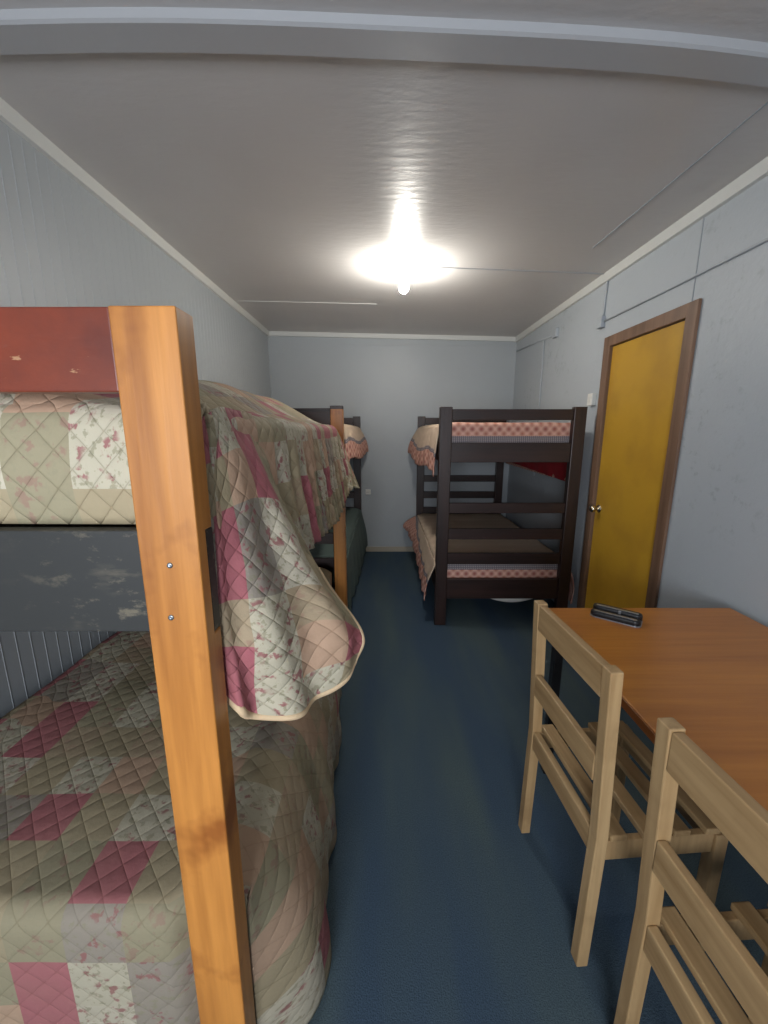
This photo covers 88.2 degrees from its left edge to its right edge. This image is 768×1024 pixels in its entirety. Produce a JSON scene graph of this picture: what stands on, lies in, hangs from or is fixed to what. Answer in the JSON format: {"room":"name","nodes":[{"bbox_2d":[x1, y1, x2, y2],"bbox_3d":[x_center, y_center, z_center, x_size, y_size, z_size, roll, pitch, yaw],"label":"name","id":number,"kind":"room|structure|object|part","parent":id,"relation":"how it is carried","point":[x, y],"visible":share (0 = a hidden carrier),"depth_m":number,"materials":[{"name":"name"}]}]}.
{"room":"dormitory","nodes":[
{"label":"dormitory","id":0,"kind":"room"},
{"bbox_2d":[0,120,270,717],"bbox_3d":[-1.299,-0.117,1.389,0.101,2.500,6.552,0,12,0],"label":"wall","id":1,"kind":"structure","parent":0,"point":[61,246],"depth_m":1.59,"materials":[{"name":"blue paint"}]},
{"bbox_2d":[0,97,269,336],"bbox_3d":[-1.239,-1.281,1.172,0.022,0.055,6.310,0,12,0],"label":"trim","id":2,"kind":"structure","parent":1,"relation":"attached to","point":[9,116],"depth_m":1.72,"materials":[{"name":"white paint"}]},
{"bbox_2d":[0,0,767,336],"bbox_3d":[0.092,-1.327,1.163,2.885,0.157,6.510,0,12,0],"label":"ceiling","id":3,"kind":"structure","parent":0,"point":[283,179],"depth_m":1.49,"materials":[{"name":"grey paint"}]},
{"bbox_2d":[247,301,363,303],"bbox_3d":[-0.630,-1.720,3.251,1.140,0.027,0.008,0,12,0],"label":"trim","id":4,"kind":"structure","parent":3,"relation":"attached to","point":[247,301],"depth_m":3.25,"materials":[{"name":"white paint"}]},
{"bbox_2d":[0,7,767,86],"bbox_3d":[0.093,-1.247,1.070,2.648,0.082,0.152,0,12,-1],"label":"ceiling beam","id":5,"kind":"structure","parent":3,"relation":"attached to","point":[75,29],"depth_m":1.03,"materials":[{"name":"paint"}]},
{"bbox_2d":[398,263,409,293],"bbox_3d":[0.126,-1.472,2.511,0.076,0.159,0.076,0,12,0],"label":"ceiling light","id":6,"kind":"object","parent":3,"relation":"attached to","point":[403,287],"visible":1,"depth_m":2.49,"materials":[{"name":"white glass"}]},
{"bbox_2d":[398,263,409,279],"bbox_3d":[0.126,-1.514,2.502,0.076,0.075,0.076,0,12,0],"label":"socket","id":7,"kind":"object","parent":6,"relation":"attached to","point":[403,268],"depth_m":2.48,"materials":[{"name":"white plastic"}]},
{"bbox_3d":[0.126,-1.435,2.518,0.064,0.083,0.064,0,12,0],"label":"bulb","id":8,"kind":"part","parent":6,"relation":"part of","materials":[{"name":"white glass"}]},
{"bbox_2d":[410,266,603,274],"bbox_3d":[0.790,-1.538,2.520,1.251,0.032,0.012,0,12,-2],"label":"trim","id":9,"kind":"structure","parent":3,"relation":"attached to","point":[410,266],"depth_m":2.52,"materials":[{"name":"paint"}]},
{"bbox_2d":[593,101,767,247],"bbox_3d":[1.175,-1.351,1.638,0.005,0.004,1.150,0,12,-1],"label":"trim","id":10,"kind":"structure","parent":3,"relation":"attached to","point":[766,103],"depth_m":1.51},
{"bbox_2d":[270,336,516,546],"bbox_3d":[0.092,-0.763,4.549,2.685,2.500,0.100,0,12,0],"label":"wall","id":11,"kind":"structure","parent":0,"point":[409,382],"depth_m":4.39,"materials":[{"name":"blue paint"}]},
{"bbox_2d":[268,336,272,397],"bbox_3d":[-1.242,-0.737,4.495,0.016,2.350,0.016,0,12,0],"label":"trim","id":12,"kind":"structure","parent":11,"relation":"attached to","point":[268,336],"depth_m":4.31,"materials":[{"name":"blue paint"}]},
{"bbox_2d":[365,489,370,494],"bbox_3d":[-0.185,-0.232,4.597,0.060,0.060,0.019,0,12,0],"label":"wall socket","id":13,"kind":"object","parent":11,"relation":"attached to","point":[367,491],"visible":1,"depth_m":4.59,"materials":[{"name":"white plastic"}]},
{"bbox_2d":[373,345,374,546],"bbox_3d":[-0.110,-0.699,4.509,0.010,2.270,0.004,0,12,0],"label":"trim","id":14,"kind":"structure","parent":11,"relation":"attached to","point":[373,345],"depth_m":4.52,"materials":[{"name":"blue paint"}]},
{"bbox_2d":[366,547,413,551],"bbox_3d":[0.092,0.444,4.738,2.685,0.060,0.014,0,12,0],"label":"baseboard","id":15,"kind":"structure","parent":11,"relation":"attached to","point":[368,549],"depth_m":4.73,"materials":[{"name":"beige paint"}]},
{"bbox_2d":[269,331,515,341],"bbox_3d":[0.092,-1.889,4.258,2.645,0.102,0.020,0,12,0],"label":"trim","id":16,"kind":"structure","parent":11,"relation":"attached to","point":[271,333],"depth_m":4.25,"materials":[{"name":"white paint"}]},
{"bbox_2d":[333,344,513,344],"bbox_3d":[0.425,-1.807,4.283,1.950,0.008,0.004,0,12,0],"label":"trim","id":17,"kind":"structure","parent":11,"relation":"attached to","point":[333,344],"depth_m":4.28,"materials":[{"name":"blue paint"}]},
{"bbox_2d":[308,552,767,1023],"bbox_3d":[0.092,1.133,1.666,2.885,0.060,6.510,0,12,0],"label":"floor","id":18,"kind":"structure","parent":0,"point":[440,909],"depth_m":1.36,"materials":[{"name":"blue carpet"}]},
{"bbox_2d":[0,306,347,1023],"bbox_3d":[-0.738,0.306,1.636,0.975,1.572,1.987,0,12,0],"label":"bunk bed","id":19,"kind":"object","parent":18,"relation":"on","point":[156,574],"visible":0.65,"depth_m":0.60,"materials":[{"name":"brown wood"}]},
{"bbox_3d":[-0.747,0.107,0.625,0.955,0.166,0.026,0,12,0],"label":"rail","id":20,"kind":"part","parent":19,"relation":"part of","materials":[{"name":"black wood"}]},
{"bbox_2d":[0,567,341,1023],"bbox_3d":[-0.662,0.800,1.706,1.046,0.516,1.902,0,12,0],"label":"quilt","id":21,"kind":"object","parent":19,"relation":"on","point":[94,926],"visible":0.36,"depth_m":0.90,"materials":[{"name":"beige fabric"}]},
{"bbox_3d":[-0.311,0.500,0.689,0.087,1.572,0.050,0,12,0],"label":"post","id":22,"kind":"part","parent":19,"relation":"part of","materials":[{"name":"brown wood"}]},
{"bbox_2d":[0,380,364,720],"bbox_3d":[-0.629,-0.124,1.599,1.166,0.747,1.997,0,12,0],"label":"quilt","id":23,"kind":"object","parent":19,"relation":"on","point":[279,478],"visible":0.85,"depth_m":0.71,"materials":[{"name":"multicoloured fabric"}]},
{"bbox_3d":[-0.733,-0.572,2.444,0.811,0.090,0.028,0,12,0],"label":"rail","id":24,"kind":"part","parent":19,"relation":"part of","materials":[{"name":"brown wood"}]},
{"bbox_3d":[-0.288,0.126,2.588,0.077,1.545,0.050,0,12,0],"label":"post","id":25,"kind":"part","parent":19,"relation":"part of","materials":[{"name":"brown wood"}]},
{"bbox_2d":[293,406,361,586],"bbox_3d":[-0.744,-0.099,3.619,0.963,1.572,1.930,0,12,0],"label":"bunk bed","id":26,"kind":"object","parent":18,"relation":"on","point":[327,563],"visible":0.12,"depth_m":2.75,"materials":[{"name":"brown wood"}]},
{"bbox_3d":[-0.744,-0.632,2.551,0.797,0.071,0.028,0,12,0],"label":"rail","id":27,"kind":"part","parent":26,"relation":"part of","materials":[{"name":"brown wood"}]},
{"bbox_3d":[-0.744,0.358,2.754,0.797,0.082,0.028,0,12,0],"label":"slat rail","id":28,"kind":"part","parent":26,"relation":"part of","materials":[{"name":"brown wood"}]},
{"bbox_3d":[-0.744,0.179,2.717,0.797,0.077,0.028,0,12,0],"label":"slat rail","id":29,"kind":"part","parent":26,"relation":"part of","materials":[{"name":"brown wood"}]},
{"bbox_3d":[-0.303,0.089,2.698,0.083,1.572,0.050,0,12,0],"label":"post","id":30,"kind":"part","parent":26,"relation":"part of","materials":[{"name":"brown wood"}]},
{"bbox_2d":[309,508,367,611],"bbox_3d":[-0.701,0.361,3.712,1.024,0.473,1.825,0,12,0],"label":"blanket","id":31,"kind":"object","parent":26,"relation":"on","point":[356,534],"visible":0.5,"depth_m":3.41,"materials":[{"name":"grey fabric"}]},
{"bbox_3d":[-0.744,-1.008,4.393,0.797,0.071,0.028,0,12,0],"label":"rail","id":32,"kind":"part","parent":26,"relation":"part of","materials":[{"name":"brown wood"}]},
{"bbox_3d":[-0.744,-0.198,4.559,0.797,0.077,0.028,0,12,0],"label":"slat rail","id":33,"kind":"part","parent":26,"relation":"part of","materials":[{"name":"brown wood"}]},
{"bbox_2d":[344,424,368,461],"bbox_3d":[-0.692,-0.621,3.511,1.042,0.313,1.823,0,12,0],"label":"bedspread","id":34,"kind":"object","parent":26,"relation":"on","point":[355,443],"visible":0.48,"depth_m":3.27,"materials":[{"name":"fabric"}]},
{"bbox_3d":[-0.303,-0.287,4.540,0.083,1.572,0.050,0,12,0],"label":"post","id":35,"kind":"part","parent":26,"relation":"part of","materials":[{"name":"brown wood"}]},
{"bbox_2d":[416,407,587,624],"bbox_3d":[0.864,-0.111,3.674,0.979,1.572,1.816,0,12,0],"label":"bunk bed","id":36,"kind":"object","parent":18,"relation":"on","point":[557,588],"visible":0.76,"depth_m":2.80,"materials":[{"name":"brown wood"}]},
{"bbox_3d":[0.415,-0.287,4.540,0.083,1.572,0.050,0,12,0],"label":"post","id":37,"kind":"part","parent":36,"relation":"part of","materials":[{"name":"brown wood"}]},
{"bbox_3d":[0.404,0.390,3.777,0.030,0.120,1.716,0,12,0],"label":"rail","id":38,"kind":"part","parent":36,"relation":"part of","materials":[{"name":"brown wood"}]},
{"bbox_3d":[0.404,-0.580,3.578,0.030,0.120,1.716,0,12,0],"label":"rail","id":39,"kind":"part","parent":36,"relation":"part of","materials":[{"name":"brown wood"}]},
{"bbox_3d":[0.415,0.066,2.809,0.083,1.572,0.050,0,12,0],"label":"post","id":40,"kind":"part","parent":36,"relation":"part of","materials":[{"name":"brown wood"}]},
{"bbox_3d":[0.864,-0.018,4.596,0.813,0.082,0.028,0,12,0],"label":"slat rail","id":41,"kind":"part","parent":36,"relation":"part of","materials":[{"name":"brown wood"}]},
{"bbox_3d":[0.864,-0.198,4.559,0.813,0.077,0.028,0,12,0],"label":"slat rail","id":42,"kind":"part","parent":36,"relation":"part of","materials":[{"name":"brown wood"}]},
{"bbox_3d":[0.864,-0.383,4.521,0.813,0.072,0.028,0,12,0],"label":"slat rail","id":43,"kind":"part","parent":36,"relation":"part of","materials":[{"name":"brown wood"}]},
{"bbox_3d":[0.864,-1.008,4.393,0.813,0.071,0.028,0,12,0],"label":"rail","id":44,"kind":"part","parent":36,"relation":"part of","materials":[{"name":"brown wood"}]},
{"bbox_2d":[403,513,573,603],"bbox_3d":[0.817,0.352,3.749,1.196,0.334,1.746,0,12,0],"label":"bedspread","id":45,"kind":"object","parent":36,"relation":"on","point":[425,559],"visible":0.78,"depth_m":3.29,"materials":[{"name":"beige fabric"}]},
{"bbox_2d":[408,422,570,480],"bbox_3d":[0.827,-0.572,3.580,1.127,0.435,1.724,0,12,0],"label":"bedspread","id":46,"kind":"object","parent":36,"relation":"on","point":[423,444],"visible":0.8,"depth_m":2.73,"materials":[{"name":"pink fabric"}]},
{"bbox_3d":[1.312,-0.287,4.540,0.083,1.572,0.050,0,12,0],"label":"post","id":47,"kind":"part","parent":36,"relation":"part of","materials":[{"name":"brown wood"}]},
{"bbox_3d":[0.864,0.561,2.912,0.813,0.151,0.028,0,12,0],"label":"rail","id":48,"kind":"part","parent":36,"relation":"part of","materials":[{"name":"brown wood"}]},
{"bbox_3d":[0.864,0.336,2.865,0.813,0.082,0.028,0,12,0],"label":"slat rail","id":49,"kind":"part","parent":36,"relation":"part of","materials":[{"name":"brown wood"}]},
{"bbox_3d":[0.864,0.156,2.829,0.813,0.077,0.028,0,12,0],"label":"slat rail","id":50,"kind":"part","parent":36,"relation":"part of","materials":[{"name":"brown wood"}]},
{"bbox_3d":[0.864,-0.029,2.791,0.813,0.072,0.028,0,12,0],"label":"slat rail","id":51,"kind":"part","parent":36,"relation":"part of","materials":[{"name":"brown wood"}]},
{"bbox_3d":[0.864,-0.407,2.713,0.813,0.132,0.028,0,12,0],"label":"rail","id":52,"kind":"part","parent":36,"relation":"part of","materials":[{"name":"brown wood"}]},
{"bbox_2d":[493,599,529,601],"bbox_3d":[0.950,0.588,2.938,0.500,0.172,0.004,0,12,0],"label":"sheet","id":53,"kind":"object","parent":36,"relation":"hanging from","point":[502,600],"visible":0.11,"depth_m":2.95,"materials":[{"name":"white fabric"}]},
{"bbox_3d":[0.864,-0.654,2.663,0.813,0.071,0.028,0,12,0],"label":"rail","id":54,"kind":"part","parent":36,"relation":"part of","materials":[{"name":"brown wood"}]},
{"bbox_3d":[1.312,0.066,2.809,0.083,1.572,0.050,0,12,0],"label":"post","id":55,"kind":"part","parent":36,"relation":"part of","materials":[{"name":"brown wood"}]},
{"bbox_2d":[518,600,727,966],"bbox_3d":[0.682,0.751,1.182,0.374,0.882,0.395,-1,12,-4],"label":"chair","id":56,"kind":"object","parent":18,"relation":"on","point":[608,763],"visible":0.94,"depth_m":1.05,"materials":[{"name":"brown wood"}]},
{"bbox_3d":[0.507,0.718,1.347,0.050,0.882,0.033,-1,12,-4],"label":"post","id":57,"kind":"part","parent":56,"relation":"part of","materials":[{"name":"brown wood"}]},
{"bbox_3d":[0.526,0.807,1.182,0.022,0.068,0.329,-1,12,-4],"label":"seat rail","id":58,"kind":"part","parent":56,"relation":"part of","materials":[{"name":"brown wood"}]},
{"bbox_3d":[0.515,0.599,1.139,0.020,0.074,0.329,-1,12,-4],"label":"rail","id":59,"kind":"part","parent":56,"relation":"part of","materials":[{"name":"brown wood"}]},
{"bbox_3d":[0.510,0.366,1.091,0.022,0.083,0.329,-1,12,-4],"label":"rail","id":60,"kind":"part","parent":56,"relation":"part of","materials":[{"name":"brown wood"}]},
{"bbox_3d":[0.677,0.780,1.372,0.290,0.059,0.017,-1,12,-4],"label":"rail","id":61,"kind":"part","parent":56,"relation":"part of","materials":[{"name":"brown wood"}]},
{"bbox_3d":[0.533,0.790,0.994,0.050,0.882,0.033,-1,12,-4],"label":"post","id":62,"kind":"part","parent":56,"relation":"part of","materials":[{"name":"brown wood"}]},
{"bbox_3d":[0.839,0.947,1.418,0.034,0.405,0.033,-1,12,-4],"label":"leg","id":63,"kind":"part","parent":56,"relation":"part of","materials":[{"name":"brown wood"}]},
{"bbox_3d":[0.702,0.853,1.019,0.290,0.059,0.017,-1,12,-4],"label":"rail","id":64,"kind":"part","parent":56,"relation":"part of","materials":[{"name":"brown wood"}]},
{"bbox_3d":[0.850,0.814,1.206,0.024,0.059,0.329,-1,12,-4],"label":"seat rail","id":65,"kind":"part","parent":56,"relation":"part of","materials":[{"name":"brown wood"}]},
{"bbox_3d":[0.864,1.019,1.064,0.034,0.405,0.033,-1,12,-4],"label":"leg","id":66,"kind":"part","parent":56,"relation":"part of","materials":[{"name":"brown wood"}]},
{"bbox_2d":[541,608,767,810],"bbox_3d":[1.008,0.879,0.958,0.754,0.722,1.425,0,12,0],"label":"table","id":67,"kind":"object","parent":18,"relation":"on","point":[705,669],"visible":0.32,"depth_m":1.16,"materials":[{"name":"orange laminate"}]},
{"bbox_3d":[0.688,0.777,1.616,0.035,0.658,0.035,0,12,0],"label":"leg","id":68,"kind":"part","parent":67,"relation":"part of","materials":[{"name":"black paint"}]},
{"bbox_2d":[590,603,642,627],"bbox_3d":[0.875,0.385,1.492,0.168,0.032,0.086,9,15,37],"label":"harmonica","id":69,"kind":"object","parent":67,"relation":"on","point":[601,611],"visible":1,"depth_m":1.48,"materials":[{"name":"silver metal"}]},
{"bbox_2d":[614,717,767,1023],"bbox_3d":[0.715,0.859,0.656,0.374,0.882,0.395,-1,12,-3],"label":"chair","id":70,"kind":"object","parent":18,"relation":"on","point":[677,760],"visible":1,"depth_m":0.72,"materials":[{"name":"brown wood"}]},
{"bbox_3d":[0.544,0.824,0.825,0.050,0.882,0.033,-1,12,-3],"label":"post","id":71,"kind":"part","parent":70,"relation":"part of","materials":[{"name":"brown wood"}]},
{"bbox_3d":[0.559,0.914,0.659,0.022,0.068,0.329,-1,12,-3],"label":"seat rail","id":72,"kind":"part","parent":70,"relation":"part of","materials":[{"name":"brown wood"}]},
{"bbox_3d":[0.548,0.706,0.616,0.020,0.074,0.329,-1,12,-3],"label":"rail","id":73,"kind":"part","parent":70,"relation":"part of","materials":[{"name":"brown wood"}]},
{"bbox_3d":[0.713,0.888,0.847,0.290,0.059,0.017,-1,12,-3],"label":"rail","id":74,"kind":"part","parent":70,"relation":"part of","materials":[{"name":"brown wood"}]},
{"bbox_3d":[0.543,0.473,0.568,0.022,0.083,0.329,-1,12,-3],"label":"rail","id":75,"kind":"part","parent":70,"relation":"part of","materials":[{"name":"brown wood"}]},
{"bbox_3d":[0.875,1.054,0.890,0.034,0.405,0.033,-1,12,-3],"label":"leg","id":76,"kind":"part","parent":70,"relation":"part of","materials":[{"name":"brown wood"}]},
{"bbox_2d":[506,176,767,626],"bbox_3d":[1.485,-0.121,1.409,0.100,2.500,6.510,0,12,0],"label":"wall","id":77,"kind":"structure","parent":0,"point":[716,554],"depth_m":1.76,"materials":[{"name":"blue paint"}]},
{"bbox_2d":[516,335,551,351],"bbox_3d":[1.428,-1.610,3.800,0.012,0.062,0.970,0,12,0],"label":"cable","id":78,"kind":"object","parent":77,"relation":"attached to","point":[551,335],"visible":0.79,"depth_m":3.75,"materials":[{"name":"grey plastic"}]},
{"bbox_2d":[533,340,544,474],"bbox_3d":[1.428,-0.939,3.651,0.011,1.205,0.011,5,12,22],"label":"cable","id":79,"kind":"object","parent":77,"relation":"attached to","point":[544,340],"visible":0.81,"depth_m":3.59,"materials":[{"name":"grey plastic"}]},
{"bbox_2d":[552,328,558,338],"bbox_3d":[1.423,-1.485,3.289,0.025,0.070,0.080,0,12,0],"label":"junction box","id":80,"kind":"object","parent":77,"relation":"attached to","point":[555,332],"visible":1,"depth_m":3.26,"materials":[{"name":"white plastic"}]},
{"bbox_2d":[587,393,596,405],"bbox_3d":[1.418,-0.769,2.708,0.034,0.080,0.065,0,12,0],"label":"light switch","id":81,"kind":"object","parent":77,"relation":"attached to","point":[591,400],"visible":1,"depth_m":2.68,"materials":[{"name":"white plastic"}]},
{"bbox_2d":[596,316,605,328],"bbox_3d":[1.420,-1.241,2.594,0.030,0.070,0.060,0,12,0],"label":"junction box","id":82,"kind":"object","parent":77,"relation":"attached to","point":[600,323],"visible":1,"depth_m":2.57,"materials":[{"name":"white plastic"}]},
{"bbox_2d":[603,281,608,315],"bbox_3d":[1.428,-1.374,2.551,0.012,0.207,0.022,0,12,0],"label":"cable","id":83,"kind":"object","parent":77,"relation":"attached to","point":[607,281],"visible":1,"depth_m":2.55,"materials":[{"name":"grey plastic"}]},
{"bbox_2d":[577,298,701,607],"bbox_3d":[1.456,-0.061,2.366,0.159,2.000,0.780,0,12,0],"label":"door","id":84,"kind":"structure","parent":77,"relation":"in","point":[646,370],"depth_m":2.25,"materials":[{"name":"yellow wood"}]},
{"bbox_3d":[1.407,-0.022,2.649,0.063,0.054,0.054,0,12,0],"label":"knob","id":85,"kind":"part","parent":84,"relation":"part of","materials":[{"name":"gold metal"}]},
{"bbox_2d":[515,156,767,342],"bbox_3d":[1.424,-1.226,1.183,0.022,0.056,6.310,0,12,0],"label":"trim","id":86,"kind":"structure","parent":77,"relation":"attached to","point":[759,171],"depth_m":1.96,"materials":[{"name":"white paint"}]},
{"bbox_2d":[604,238,767,321],"bbox_3d":[1.428,-1.021,1.505,0.012,0.016,2.159,0,12,0],"label":"cable","id":87,"kind":"object","parent":77,"relation":"attached to","point":[766,239],"visible":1,"depth_m":1.82,"materials":[{"name":"grey plastic"}]},
{"bbox_2d":[691,217,704,301],"bbox_3d":[1.433,-1.157,1.807,0.003,0.370,0.005,0,12,0],"label":"trim","id":88,"kind":"structure","parent":77,"relation":"attached to","point":[704,217],"depth_m":1.80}
]}

